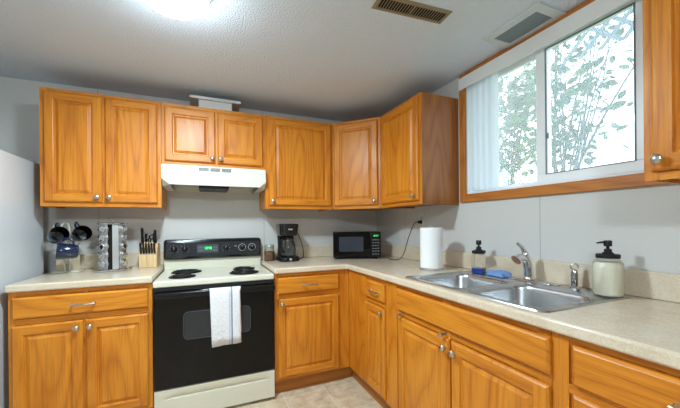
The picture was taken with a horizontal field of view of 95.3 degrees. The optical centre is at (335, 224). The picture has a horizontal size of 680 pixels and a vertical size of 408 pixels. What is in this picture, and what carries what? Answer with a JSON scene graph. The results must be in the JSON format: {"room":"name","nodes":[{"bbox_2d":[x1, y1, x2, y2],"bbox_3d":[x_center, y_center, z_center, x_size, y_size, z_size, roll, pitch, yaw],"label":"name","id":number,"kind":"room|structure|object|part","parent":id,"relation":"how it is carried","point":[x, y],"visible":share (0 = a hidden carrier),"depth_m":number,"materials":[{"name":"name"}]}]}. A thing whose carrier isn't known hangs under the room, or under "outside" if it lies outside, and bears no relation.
{"room":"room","nodes":[
{"label":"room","id":0,"kind":"room"},
{"bbox_2d":[0,76,376,273],"bbox_3d":[-1.361,0.109,2.551,4.069,2.247,0.120,-1,0,-23],"label":"wall","id":1,"kind":"structure","parent":0,"point":[188,215],"depth_m":2.50,"materials":[{"name":"white paint"}]},
{"bbox_2d":[39,86,166,209],"bbox_3d":[-1.592,-0.491,2.188,0.664,0.746,0.370,-1,0,-23],"label":"upper cabinet","id":2,"kind":"object","parent":1,"relation":"attached to","point":[97,150],"visible":0.98,"depth_m":2.04,"materials":[{"name":"brown wood"}]},
{"bbox_3d":[-1.683,-0.493,1.990,0.300,0.696,0.018,-1,0,-23],"label":"door","id":3,"kind":"part","parent":2,"relation":"part of","materials":[{"name":"brown wood"}]},
{"bbox_3d":[-1.390,-0.496,2.113,0.304,0.696,0.018,-1,0,-23],"label":"door","id":4,"kind":"part","parent":2,"relation":"part of","materials":[{"name":"brown wood"}]},
{"bbox_2d":[78,251,163,268],"bbox_3d":[-1.679,0.267,2.340,0.677,0.108,0.020,-1,0,-23],"label":"backsplash","id":5,"kind":"structure","parent":1,"relation":"attached to","point":[87,261],"depth_m":2.29,"materials":[{"name":"beige laminate"}]},
{"bbox_2d":[161,102,264,169],"bbox_3d":[-0.952,-0.648,2.458,0.724,0.443,0.370,-1,0,-23],"label":"upper cabinet","id":6,"kind":"object","parent":1,"relation":"attached to","point":[190,135],"visible":0.86,"depth_m":2.30,"materials":[{"name":"brown wood"}]},
{"bbox_3d":[-1.056,-0.648,2.254,0.335,0.385,0.018,-1,0,-23],"label":"door","id":7,"kind":"part","parent":6,"relation":"part of","materials":[{"name":"brown wood"}]},
{"bbox_2d":[189,94,240,111],"bbox_3d":[-0.952,-0.916,2.456,0.365,0.092,0.220,-1,0,-23],"label":"duct","id":8,"kind":"object","parent":6,"relation":"on","point":[195,100],"visible":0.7,"depth_m":2.38,"materials":[{"name":"white metal"}]},
{"bbox_3d":[-0.733,-0.651,2.390,0.336,0.385,0.018,-1,0,-23],"label":"door","id":9,"kind":"part","parent":6,"relation":"part of","materials":[{"name":"brown wood"}]},
{"bbox_2d":[161,164,265,193],"bbox_3d":[-0.948,-0.346,2.454,0.716,0.158,0.378,-1,0,-23],"label":"range hood","id":10,"kind":"object","parent":1,"relation":"attached to","point":[184,178],"visible":1,"depth_m":2.31,"materials":[{"name":"white metal"}]},
{"bbox_3d":[-0.950,-0.316,2.459,0.616,0.004,0.346,-1,0,-23],"label":"underside panel","id":11,"kind":"part","parent":10,"relation":"part of","materials":[{"name":"grey metal"}]},
{"bbox_2d":[259,115,332,210],"bbox_3d":[-0.350,-0.502,2.711,0.577,0.746,0.370,-1,0,-23],"label":"upper cabinet","id":12,"kind":"object","parent":1,"relation":"attached to","point":[298,153],"visible":0.99,"depth_m":2.56,"materials":[{"name":"brown wood"}]},
{"bbox_2d":[332,117,401,210],"bbox_3d":[0.256,-0.507,2.823,0.624,0.746,0.633,-1,0,-23],"label":"upper cabinet","id":13,"kind":"object","parent":1,"relation":"attached to","point":[356,145],"visible":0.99,"depth_m":2.59,"materials":[{"name":"brown wood"}]},
{"bbox_3d":[0.164,-0.509,2.605,0.385,0.696,0.018,-1,0,23],"label":"door","id":14,"kind":"part","parent":13,"relation":"part of","materials":[{"name":"brown wood"}]},
{"bbox_3d":[0.169,-0.506,2.617,0.421,0.746,0.006,-1,0,23],"label":"frame","id":15,"kind":"part","parent":13,"relation":"part of","materials":[{"name":"brown wood"}]},
{"bbox_2d":[0,0,586,121],"bbox_3d":[-0.340,-1.074,0.100,4.069,0.100,5.440,-1,0,-23],"label":"ceiling","id":16,"kind":"structure","parent":0,"point":[336,60],"depth_m":1.80,"materials":[{"name":"white paint"}]},
{"bbox_2d":[143,0,210,18],"bbox_3d":[-0.684,-0.965,1.294,0.300,0.112,0.300,-1,0,-23],"label":"ceiling lamp","id":17,"kind":"object","parent":16,"relation":"attached to","point":[177,9],"visible":1,"depth_m":1.31,"materials":[{"name":"white glass"}]},
{"bbox_2d":[372,0,452,23],"bbox_3d":[0.367,-1.027,1.484,0.385,0.006,0.098,-1,0,-18],"label":"ceiling vent","id":18,"kind":"object","parent":16,"relation":"in","point":[407,8],"visible":1,"depth_m":1.48,"materials":[{"name":"brown metal"}]},
{"bbox_2d":[483,1,566,47],"bbox_3d":[0.973,-1.029,1.620,0.200,0.013,0.316,-1,0,-23],"label":"ceiling vent","id":19,"kind":"object","parent":16,"relation":"in","point":[539,15],"visible":1,"depth_m":1.59,"materials":[{"name":"grey metal"}]},
{"bbox_3d":[0.973,-1.030,1.620,0.122,0.008,0.234,-1,0,-23],"label":"grille panel","id":20,"kind":"part","parent":19,"relation":"part of","materials":[{"name":"grey metal"}]},
{"bbox_2d":[225,362,382,407],"bbox_3d":[-0.319,1.273,0.100,4.069,0.100,5.440,-1,0,-23],"label":"floor","id":21,"kind":"structure","parent":0,"point":[347,392],"depth_m":2.18,"materials":[{"name":"beige tile"}]},
{"bbox_2d":[0,150,43,407],"bbox_3d":[-2.155,0.419,1.560,0.752,1.640,0.849,-1,0,-23],"label":"refrigerator","id":22,"kind":"object","parent":21,"relation":"on","point":[21,212],"visible":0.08,"depth_m":1.78,"materials":[{"name":"white metal"}]},
{"bbox_2d":[8,270,163,407],"bbox_3d":[-1.546,0.798,2.041,0.668,0.872,0.666,-1,0,-23],"label":"base cabinet","id":23,"kind":"object","parent":21,"relation":"on","point":[89,347],"visible":1,"depth_m":1.77,"materials":[{"name":"brown wood"}]},
{"bbox_3d":[-1.583,0.825,1.711,0.310,0.562,0.018,-1,0,-23],"label":"door","id":24,"kind":"part","parent":23,"relation":"part of","materials":[{"name":"brown wood"}]},
{"bbox_3d":[-1.458,0.581,1.741,0.032,0.032,0.030,-1,0,-23],"label":"knob","id":25,"kind":"part","parent":23,"relation":"part of","materials":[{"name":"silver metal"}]},
{"bbox_3d":[-1.437,0.448,1.774,0.630,0.115,0.018,-1,0,-23],"label":"drawer","id":26,"kind":"part","parent":23,"relation":"part of","materials":[{"name":"brown wood"}]},
{"bbox_3d":[-1.427,0.448,1.751,0.116,0.016,0.036,-1,0,-23],"label":"pull handle","id":27,"kind":"part","parent":23,"relation":"part of","materials":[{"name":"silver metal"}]},
{"bbox_2d":[4,251,163,292],"bbox_3d":[-1.558,0.286,2.054,0.677,0.149,0.640,-1,0,-23],"label":"countertop","id":28,"kind":"structure","parent":23,"relation":"on","point":[86,278],"depth_m":1.87,"materials":[{"name":"beige laminate"}]},
{"bbox_2d":[51,222,84,273],"bbox_3d":[-1.812,0.151,2.095,0.152,0.341,0.121,-1,0,-23],"label":"mug tree","id":29,"kind":"object","parent":28,"relation":"on","point":[62,265],"visible":0.68,"depth_m":2.11,"materials":[{"name":"beige paint"}]},
{"bbox_2d":[47,222,69,243],"bbox_3d":[-1.834,0.056,2.045,0.126,0.144,0.102,-1,0,35],"label":"mug","id":30,"kind":"object","parent":29,"relation":"hanging from","point":[57,233],"visible":0.96,"depth_m":2.06,"materials":[{"name":"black ceramic"}]},
{"bbox_2d":[55,237,78,258],"bbox_3d":[-1.720,0.151,1.987,0.113,0.137,0.101,-1,0,-39],"label":"mug","id":31,"kind":"object","parent":29,"relation":"hanging from","point":[63,250],"visible":1,"depth_m":1.96,"materials":[{"name":"blue ceramic"}]},
{"bbox_3d":[-1.729,0.105,2.000,0.076,0.046,0.012,7,-17,-39],"label":"handle","id":32,"kind":"part","parent":31,"relation":"part of","materials":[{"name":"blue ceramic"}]},
{"bbox_3d":[-1.836,0.262,2.127,0.132,0.100,0.006,-1,0,-23],"label":"plate","id":33,"kind":"part","parent":29,"relation":"part of","materials":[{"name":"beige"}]},
{"bbox_2d":[71,222,91,241],"bbox_3d":[-1.730,0.048,2.103,0.122,0.139,0.101,-1,0,35],"label":"mug","id":34,"kind":"object","parent":29,"relation":"hanging from","point":[81,233],"visible":0.99,"depth_m":2.12,"materials":[{"name":"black ceramic"}]},
{"bbox_2d":[92,218,131,271],"bbox_3d":[-1.573,0.137,2.186,0.227,0.365,0.227,-1,0,-23],"label":"spice rack","id":35,"kind":"object","parent":28,"relation":"on","point":[112,237],"visible":1,"depth_m":2.14,"materials":[{"name":"silver metal"}]},
{"bbox_2d":[98,226,108,232],"bbox_3d":[-1.581,0.031,2.110,0.056,0.049,0.055,-1,0,-23],"label":"spice jar","id":36,"kind":"object","parent":35,"relation":"on","point":[102,229],"depth_m":2.09,"materials":[{"name":"clear glass"}]},
{"bbox_2d":[98,234,108,241],"bbox_3d":[-1.581,0.090,2.110,0.056,0.049,0.055,-1,0,-23],"label":"spice jar","id":37,"kind":"object","parent":35,"relation":"on","point":[102,237],"depth_m":2.10,"materials":[{"name":"clear glass"}]},
{"bbox_2d":[98,243,108,250],"bbox_3d":[-1.580,0.150,2.110,0.056,0.049,0.055,-1,0,-23],"label":"spice jar","id":38,"kind":"object","parent":35,"relation":"on","point":[102,246],"depth_m":2.10,"materials":[{"name":"clear glass"}]},
{"bbox_2d":[98,252,108,258],"bbox_3d":[-1.580,0.210,2.110,0.056,0.049,0.055,-1,0,-23],"label":"spice jar","id":39,"kind":"object","parent":35,"relation":"on","point":[102,255],"depth_m":2.09,"materials":[{"name":"clear glass"}]},
{"bbox_3d":[-1.580,0.150,2.109,0.053,0.306,0.030,-1,0,-23],"label":"jar holder plate","id":40,"kind":"part","parent":35,"relation":"part of","materials":[{"name":"grey metal"}]},
{"bbox_2d":[99,261,108,267],"bbox_3d":[-1.579,0.270,2.110,0.056,0.049,0.055,-1,0,-23],"label":"spice jar","id":41,"kind":"object","parent":35,"relation":"on","point":[102,264],"depth_m":2.09,"materials":[{"name":"clear glass"}]},
{"bbox_3d":[-1.574,-0.009,2.186,0.185,0.011,0.185,-1,0,-23],"label":"plate","id":42,"kind":"part","parent":35,"relation":"part of","materials":[{"name":"silver metal"}]},
{"bbox_3d":[-1.517,0.149,2.135,0.036,0.306,0.002,-1,0,-40],"label":"upright plate","id":43,"kind":"part","parent":35,"relation":"part of","materials":[{"name":"grey metal"}]},
{"bbox_3d":[-1.497,0.149,2.179,0.002,0.306,0.059,-1,0,5],"label":"jar holder plate","id":44,"kind":"part","parent":35,"relation":"part of","materials":[{"name":"grey metal"}]},
{"bbox_2d":[120,225,126,231],"bbox_3d":[-1.498,0.030,2.178,0.055,0.049,0.056,-1,0,-23],"label":"spice jar","id":45,"kind":"object","parent":35,"relation":"on","point":[123,228],"depth_m":2.16,"materials":[{"name":"clear glass"}]},
{"bbox_2d":[119,260,127,266],"bbox_3d":[-1.496,0.269,2.178,0.055,0.049,0.056,-1,0,-23],"label":"spice jar","id":46,"kind":"object","parent":35,"relation":"on","point":[122,263],"depth_m":2.16,"materials":[{"name":"clear glass"}]},
{"bbox_2d":[121,234,126,240],"bbox_3d":[-1.498,0.090,2.178,0.055,0.049,0.056,-1,0,-23],"label":"spice jar","id":47,"kind":"object","parent":35,"relation":"on","point":[123,236],"depth_m":2.17,"materials":[{"name":"clear glass"}]},
{"bbox_2d":[121,242,127,248],"bbox_3d":[-1.497,0.149,2.178,0.055,0.049,0.056,-1,0,-23],"label":"spice jar","id":48,"kind":"object","parent":35,"relation":"on","point":[124,245],"depth_m":2.17,"materials":[{"name":"clear glass"}]},
{"bbox_2d":[121,251,127,257],"bbox_3d":[-1.496,0.209,2.178,0.055,0.049,0.056,-1,0,-23],"label":"spice jar","id":49,"kind":"object","parent":35,"relation":"on","point":[124,254],"depth_m":2.17,"materials":[{"name":"clear glass"}]},
{"bbox_2d":[139,228,159,267],"bbox_3d":[-1.401,0.170,2.330,0.118,0.296,0.123,-1,0,-17],"label":"knife block","id":50,"kind":"object","parent":28,"relation":"on","point":[149,252],"visible":1,"depth_m":2.30,"materials":[{"name":"brown wood"}]},
{"bbox_3d":[-1.401,0.581,1.765,0.032,0.032,0.030,-1,0,-23],"label":"knob","id":51,"kind":"part","parent":23,"relation":"part of","materials":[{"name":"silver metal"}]},
{"bbox_3d":[-1.286,0.823,1.836,0.310,0.562,0.018,-1,0,-23],"label":"door","id":52,"kind":"part","parent":23,"relation":"part of","materials":[{"name":"brown wood"}]},
{"bbox_2d":[152,237,274,407],"bbox_3d":[-0.884,0.670,2.299,0.742,1.115,0.672,-1,0,-23],"label":"electric range","id":53,"kind":"object","parent":21,"relation":"on","point":[188,372],"visible":1,"depth_m":2.05,"materials":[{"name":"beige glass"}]},
{"bbox_3d":[-1.003,0.193,2.572,0.742,0.158,0.080,-1,0,-23],"label":"control panel","id":54,"kind":"part","parent":53,"relation":"part of","materials":[{"name":"black plastic"}]},
{"bbox_3d":[-0.782,0.399,2.051,0.734,0.020,0.050,-1,0,-23],"label":"vent trim","id":55,"kind":"part","parent":53,"relation":"part of","materials":[{"name":"black"}]},
{"bbox_3d":[-0.778,0.713,2.049,0.734,0.599,0.053,-1,0,-23],"label":"oven door","id":56,"kind":"part","parent":53,"relation":"part of","materials":[{"name":"black glass"}]},
{"bbox_3d":[-0.763,0.433,2.007,0.734,0.037,0.039,-1,0,-23],"label":"handle","id":57,"kind":"part","parent":53,"relation":"part of","materials":[{"name":"black plastic"}]},
{"bbox_2d":[153,265,273,287],"bbox_3d":[-0.884,0.368,2.294,0.742,0.040,0.573,-1,0,-23],"label":"cooktop","id":58,"kind":"object","parent":53,"relation":"in","point":[193,276],"depth_m":2.12,"materials":[{"name":"white metal"}]},
{"bbox_3d":[-0.775,1.112,2.050,0.734,0.186,0.049,-1,0,-23],"label":"storage drawer","id":59,"kind":"part","parent":53,"relation":"part of","materials":[{"name":"white metal"}]},
{"bbox_2d":[210,286,241,347],"bbox_3d":[-0.712,0.591,2.014,0.196,0.370,0.055,-1,0,-23],"label":"dish towel","id":60,"kind":"object","parent":53,"relation":"hanging from","point":[225,302],"visible":1,"depth_m":2.00,"materials":[{"name":"white fabric"}]},
{"bbox_2d":[262,265,351,392],"bbox_3d":[-0.253,0.786,2.585,0.628,0.872,0.666,-1,0,-23],"label":"base cabinet","id":61,"kind":"object","parent":21,"relation":"on","point":[311,309],"visible":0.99,"depth_m":2.30,"materials":[{"name":"brown wood"}]},
{"bbox_3d":[-0.195,0.437,2.297,0.470,0.115,0.018,-1,0,-23],"label":"drawer","id":62,"kind":"part","parent":61,"relation":"part of","materials":[{"name":"brown wood"}]},
{"bbox_3d":[-0.191,0.813,2.297,0.470,0.562,0.018,-1,0,-23],"label":"door","id":63,"kind":"part","parent":61,"relation":"part of","materials":[{"name":"brown wood"}]},
{"bbox_2d":[349,270,390,407],"bbox_3d":[0.465,0.780,2.296,0.666,0.872,0.612,-1,0,-23],"label":"base cabinet","id":64,"kind":"object","parent":21,"relation":"on","point":[368,295],"visible":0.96,"depth_m":2.11,"materials":[{"name":"brown wood"}]},
{"bbox_3d":[0.254,0.433,2.042,0.018,0.115,0.250,-1,0,-23],"label":"drawer","id":65,"kind":"part","parent":64,"relation":"part of","materials":[{"name":"brown wood"}]},
{"bbox_3d":[0.258,0.809,2.042,0.018,0.562,0.250,-1,0,-23],"label":"door","id":66,"kind":"part","parent":64,"relation":"part of","materials":[{"name":"brown wood"}]},
{"bbox_2d":[388,282,552,407],"bbox_3d":[0.776,0.777,1.565,0.660,0.872,0.974,-1,0,-23],"label":"base cabinet","id":67,"kind":"object","parent":21,"relation":"on","point":[444,353],"visible":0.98,"depth_m":1.35,"materials":[{"name":"brown wood"}]},
{"bbox_3d":[0.443,0.807,1.601,0.018,0.562,0.406,-1,0,-23],"label":"door","id":68,"kind":"part","parent":67,"relation":"part of","materials":[{"name":"brown wood"}]},
{"bbox_3d":[0.491,0.566,1.424,0.030,0.032,0.032,-1,0,-23],"label":"knob","id":69,"kind":"part","parent":67,"relation":"part of","materials":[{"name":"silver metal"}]},
{"bbox_3d":[0.515,0.569,1.368,0.030,0.032,0.032,-1,0,-23],"label":"knob","id":70,"kind":"part","parent":67,"relation":"part of","materials":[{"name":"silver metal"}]},
{"bbox_3d":[0.524,0.428,1.401,0.018,0.121,0.866,-1,0,-23],"label":"false drawer","id":71,"kind":"part","parent":67,"relation":"part of","materials":[{"name":"brown wood"}]},
{"bbox_3d":[0.611,0.806,1.203,0.018,0.562,0.432,-1,0,-23],"label":"door","id":72,"kind":"part","parent":67,"relation":"part of","materials":[{"name":"brown wood"}]},
{"bbox_2d":[552,332,679,407],"bbox_3d":[1.129,0.774,0.718,0.666,0.872,0.860,-1,0,-23],"label":"base cabinet","id":73,"kind":"object","parent":21,"relation":"on","point":[584,374],"visible":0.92,"depth_m":0.86,"materials":[{"name":"brown wood"}]},
{"bbox_2d":[260,244,679,369],"bbox_3d":[0.461,0.268,1.611,1.200,0.149,3.024,-1,0,-23],"label":"countertop","id":74,"kind":"structure","parent":73,"relation":"on","point":[645,325],"depth_m":1.21,"materials":[{"name":"beige laminate"}]},
{"bbox_2d":[264,244,274,260],"bbox_3d":[-0.571,0.240,2.666,0.090,0.141,0.090,-1,0,-23],"label":"storage jar","id":75,"kind":"object","parent":74,"relation":"on","point":[268,255],"visible":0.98,"depth_m":2.63,"materials":[{"name":"clear glass"}]},
{"bbox_3d":[-0.572,0.184,2.666,0.083,0.029,0.083,-1,0,-23],"label":"lid","id":76,"kind":"part","parent":75,"relation":"part of","materials":[{"name":"grey"}]},
{"bbox_2d":[276,224,303,261],"bbox_3d":[-0.378,0.150,2.708,0.274,0.318,0.255,-1,0,-23],"label":"coffee maker","id":77,"kind":"object","parent":74,"relation":"on","point":[286,251],"visible":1,"depth_m":2.62,"materials":[{"name":"black plastic"}]},
{"bbox_3d":[-0.441,0.174,2.583,0.018,0.129,0.051,-1,0,21],"label":"carafe handle","id":78,"kind":"part","parent":77,"relation":"part of","materials":[{"name":"black plastic"}]},
{"bbox_3d":[-0.406,0.112,2.647,0.098,0.029,0.098,-1,0,-23],"label":"carafe lid","id":79,"kind":"part","parent":77,"relation":"part of","materials":[{"name":"black plastic"}]},
{"bbox_2d":[333,221,421,259],"bbox_3d":[0.369,0.136,2.866,0.832,0.334,0.461,-1,0,16],"label":"microwave","id":80,"kind":"object","parent":74,"relation":"on","point":[346,244],"visible":1,"depth_m":2.74,"materials":[{"name":"black plastic"}]},
{"bbox_3d":[0.141,0.178,2.751,0.326,0.224,0.021,-1,0,-1],"label":"door","id":81,"kind":"part","parent":80,"relation":"part of","materials":[{"name":"black glass"}]},
{"bbox_3d":[0.353,0.176,2.754,0.093,0.224,0.021,-1,0,-1],"label":"control panel","id":82,"kind":"part","parent":80,"relation":"part of","materials":[{"name":"black plastic"}]},
{"bbox_3d":[0.458,0.139,2.801,0.118,0.325,0.664,-1,0,-31],"label":"power cord","id":83,"kind":"part","parent":80,"relation":"part of","materials":[{"name":"black plastic"}]},
{"bbox_2d":[419,226,443,270],"bbox_3d":[0.644,0.154,2.088,0.160,0.292,0.160,-1,0,-23],"label":"paper towel holder","id":84,"kind":"object","parent":74,"relation":"on","point":[431,239],"visible":1,"depth_m":2.02,"materials":[{"name":"white paper"}]},
{"bbox_2d":[405,270,630,312],"bbox_3d":[0.800,0.384,1.523,0.554,0.180,0.810,-1,0,-23],"label":"sink","id":85,"kind":"object","parent":74,"relation":"in","point":[536,297],"visible":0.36,"depth_m":1.48,"materials":[{"name":"silver metal"}]},
{"bbox_2d":[471,240,486,273],"bbox_3d":[0.864,0.195,1.879,0.070,0.200,0.085,-1,0,43],"label":"soap dispenser","id":86,"kind":"object","parent":85,"relation":"on","point":[475,270],"visible":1,"depth_m":1.87,"materials":[{"name":"clear glass"}]},
{"bbox_3d":[0.869,0.165,1.884,0.064,0.018,0.064,-1,0,43],"label":"lid","id":87,"kind":"part","parent":86,"relation":"part of","materials":[{"name":"black plastic"}]},
{"bbox_2d":[486,270,511,277],"bbox_3d":[0.933,0.275,1.772,0.080,0.034,0.131,-1,0,-16],"label":"cloth","id":88,"kind":"object","parent":85,"relation":"on","point":[498,273],"visible":0.96,"depth_m":1.75,"materials":[{"name":"blue fabric"}]},
{"bbox_2d":[568,263,580,288],"bbox_3d":[1.105,0.235,1.435,0.048,0.118,0.048,-1,0,-23],"label":"sprayer","id":89,"kind":"object","parent":85,"relation":"on","point":[574,273],"visible":1,"depth_m":1.43,"materials":[{"name":"silver metal"}]},
{"bbox_2d":[592,240,624,296],"bbox_3d":[1.123,0.178,1.279,0.102,0.226,0.102,-1,0,-23],"label":"soap dispenser","id":90,"kind":"object","parent":85,"relation":"on","point":[608,277],"visible":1,"depth_m":1.25,"materials":[{"name":"beige ceramic"}]},
{"bbox_3d":[1.123,0.129,1.279,0.080,0.016,0.080,-1,0,-23],"label":"lid","id":91,"kind":"part","parent":90,"relation":"part of","materials":[{"name":"black plastic"}]},
{"bbox_3d":[0.833,0.799,0.676,0.018,0.572,0.573,-1,0,-23],"label":"door","id":92,"kind":"part","parent":73,"relation":"part of","materials":[{"name":"brown wood"}]},
{"bbox_3d":[0.829,0.425,0.676,0.018,0.121,0.573,-1,0,-23],"label":"drawer","id":93,"kind":"part","parent":73,"relation":"part of","materials":[{"name":"brown wood"}]},
{"bbox_3d":[0.803,0.425,0.673,0.036,0.016,0.116,-1,0,-23],"label":"pull handle","id":94,"kind":"part","parent":73,"relation":"part of","materials":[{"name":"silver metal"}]},
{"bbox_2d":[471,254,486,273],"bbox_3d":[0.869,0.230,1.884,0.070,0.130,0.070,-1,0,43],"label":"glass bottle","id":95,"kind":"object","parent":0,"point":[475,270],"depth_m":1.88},
{"bbox_2d":[376,78,679,273],"bbox_3d":[1.494,0.083,0.857,0.120,2.247,5.220,-1,0,-23],"label":"wall","id":96,"kind":"structure","parent":0,"point":[642,224],"depth_m":1.55,"materials":[{"name":"white paint"}]},
{"bbox_2d":[380,92,458,208],"bbox_3d":[0.594,-0.510,2.346,0.370,0.746,0.516,-1,0,-23],"label":"upper cabinet","id":97,"kind":"object","parent":96,"relation":"attached to","point":[420,151],"visible":1,"depth_m":2.14,"materials":[{"name":"brown wood"}]},
{"bbox_3d":[0.458,-0.512,2.289,0.018,0.696,0.472,-1,0,-23],"label":"door","id":98,"kind":"part","parent":97,"relation":"part of","materials":[{"name":"brown wood"}]},
{"bbox_3d":[0.470,-0.509,2.294,0.006,0.746,0.516,-1,0,-23],"label":"frame","id":99,"kind":"part","parent":97,"relation":"part of","materials":[{"name":"brown wood"}]},
{"bbox_2d":[419,213,424,226],"bbox_3d":[0.707,-0.041,2.560,0.007,0.116,0.072,-1,0,-23],"label":"wall outlet","id":100,"kind":"object","parent":96,"relation":"attached to","point":[421,215],"visible":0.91,"depth_m":2.54,"materials":[{"name":"white plastic"}]},
{"bbox_2d":[459,73,466,202],"bbox_3d":[0.875,-0.592,2.136,0.018,0.881,0.046,-1,0,-23],"label":"trim","id":101,"kind":"structure","parent":96,"relation":"attached to","point":[462,94],"depth_m":2.12,"materials":[{"name":"brown wood"}]},
{"bbox_2d":[260,244,679,302],"bbox_3d":[0.461,0.247,1.611,1.200,0.108,3.024,-1,0,-23],"label":"backsplash","id":102,"kind":"structure","parent":96,"relation":"attached to","point":[662,286],"depth_m":1.60,"materials":[{"name":"beige laminate"}]},
{"bbox_2d":[464,0,594,75],"bbox_3d":[1.086,-1.017,1.626,0.018,0.036,1.058,-1,0,-23],"label":"trim","id":103,"kind":"structure","parent":96,"relation":"attached to","point":[587,2],"depth_m":1.67,"materials":[{"name":"brown wood"}]},
{"bbox_2d":[467,0,643,193],"bbox_3d":[1.127,-0.602,1.704,0.110,0.785,0.936,-1,0,-23],"label":"window","id":104,"kind":"structure","parent":96,"relation":"in","point":[542,56],"depth_m":1.55,"materials":[{"name":"white plastic"}]},
{"bbox_3d":[1.064,-0.592,1.904,0.026,0.741,0.491,-1,0,-23],"label":"sash","id":105,"kind":"part","parent":104,"relation":"part of","materials":[{"name":"white plastic"}]},
{"bbox_2d":[458,0,630,190],"bbox_3d":[1.067,-0.619,1.700,0.050,0.778,0.991,-1,0,-23],"label":"vertical blind","id":106,"kind":"object","parent":104,"relation":"attached to","point":[482,83],"visible":1,"depth_m":1.93,"materials":[{"name":"white"}]},
{"bbox_3d":[1.196,-0.593,1.488,0.030,0.741,0.459,-1,0,-23],"label":"sash","id":107,"kind":"part","parent":104,"relation":"part of","materials":[{"name":"white plastic"}]},
{"bbox_2d":[465,173,668,201],"bbox_3d":[1.093,-0.181,1.626,0.018,0.054,1.058,-1,0,-23],"label":"trim","id":108,"kind":"structure","parent":96,"relation":"attached to","point":[633,180],"depth_m":1.50,"materials":[{"name":"brown wood"}]},
{"bbox_2d":[642,0,679,183],"bbox_3d":[1.252,-0.516,0.782,0.370,0.746,0.620,-1,0,-23],"label":"upper cabinet","id":109,"kind":"object","parent":96,"relation":"attached to","point":[661,18],"visible":1,"depth_m":0.96,"materials":[{"name":"brown wood"}]},
{"bbox_3d":[0.996,-0.203,0.960,0.030,0.032,0.032,-1,0,-23],"label":"knob","id":110,"kind":"part","parent":109,"relation":"part of","materials":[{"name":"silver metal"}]},
{"bbox_2d":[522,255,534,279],"bbox_3d":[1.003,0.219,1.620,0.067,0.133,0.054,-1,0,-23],"label":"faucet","id":111,"kind":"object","parent":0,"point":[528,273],"depth_m":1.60,"materials":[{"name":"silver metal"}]},
{"bbox_2d":[506,242,553,284],"bbox_3d":[0.980,0.193,1.611,0.123,0.204,0.250,-1,0,-23],"label":"kitchen faucet","id":112,"kind":"object","parent":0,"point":[528,273],"visible":0.98,"depth_m":1.60,"materials":[{"name":"silver metal"}]},
{"bbox_3d":[0.963,0.179,1.616,0.096,0.056,0.056,-1,0,-23],"label":"spout","id":113,"kind":"part","parent":112,"relation":"part of","materials":[{"name":"silver metal"}]},
{"bbox_3d":[0.975,0.129,1.613,0.069,0.077,0.040,-1,0,-23],"label":"lever handle","id":114,"kind":"part","parent":112,"relation":"part of","materials":[{"name":"silver metal"}]},
{"bbox_3d":[1.010,0.288,1.623,0.060,0.012,0.250,-1,0,-23],"label":"deck plate","id":115,"kind":"part","parent":112,"relation":"part of","materials":[{"name":"silver metal"}]},
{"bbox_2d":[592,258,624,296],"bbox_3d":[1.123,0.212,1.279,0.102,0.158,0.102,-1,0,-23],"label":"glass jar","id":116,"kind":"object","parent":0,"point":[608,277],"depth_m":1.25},
{"label":"outside","id":117,"kind":"structure","parent":0,"visible":0},
{"bbox_3d":[5.186,-0.026,5.438,10.221,0.100,12.000,-1,0,-23],"label":"ground","id":118,"kind":"structure","parent":117,"visible":0},
{"bbox_2d":[499,43,593,185],"bbox_3d":[2.760,-1.206,4.574,0.919,2.510,1.618,-1,0,-23],"label":"shrub","id":119,"kind":"object","parent":118,"relation":"on","point":[514,99],"visible":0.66,"depth_m":4.55,"materials":[{"name":"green plant"}]},
{"bbox_2d":[499,11,633,171],"bbox_3d":[4.410,-1.940,5.819,1.438,3.762,2.783,-1,0,-43],"label":"tree","id":120,"kind":"object","parent":118,"relation":"on","point":[612,106],"visible":0.23,"depth_m":5.76,"materials":[{"name":"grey plant"}]},
{"bbox_2d":[519,12,633,174],"bbox_3d":[2.305,-1.223,2.888,1.033,2.473,1.206,-1,0,-35],"label":"tree","id":121,"kind":"object","parent":118,"relation":"on","point":[585,129],"visible":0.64,"depth_m":2.87,"materials":[{"name":"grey plant"}]},
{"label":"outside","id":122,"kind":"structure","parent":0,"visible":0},
{"bbox_2d":[558,8,632,68],"bbox_3d":[1.834,-1.426,1.971,0.038,0.490,0.980,-1,0,-23],"label":"lattice panel","id":123,"kind":"object","parent":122,"point":[621,20],"visible":0.35,"depth_m":2.06,"materials":[{"name":"blue"}]}
]}

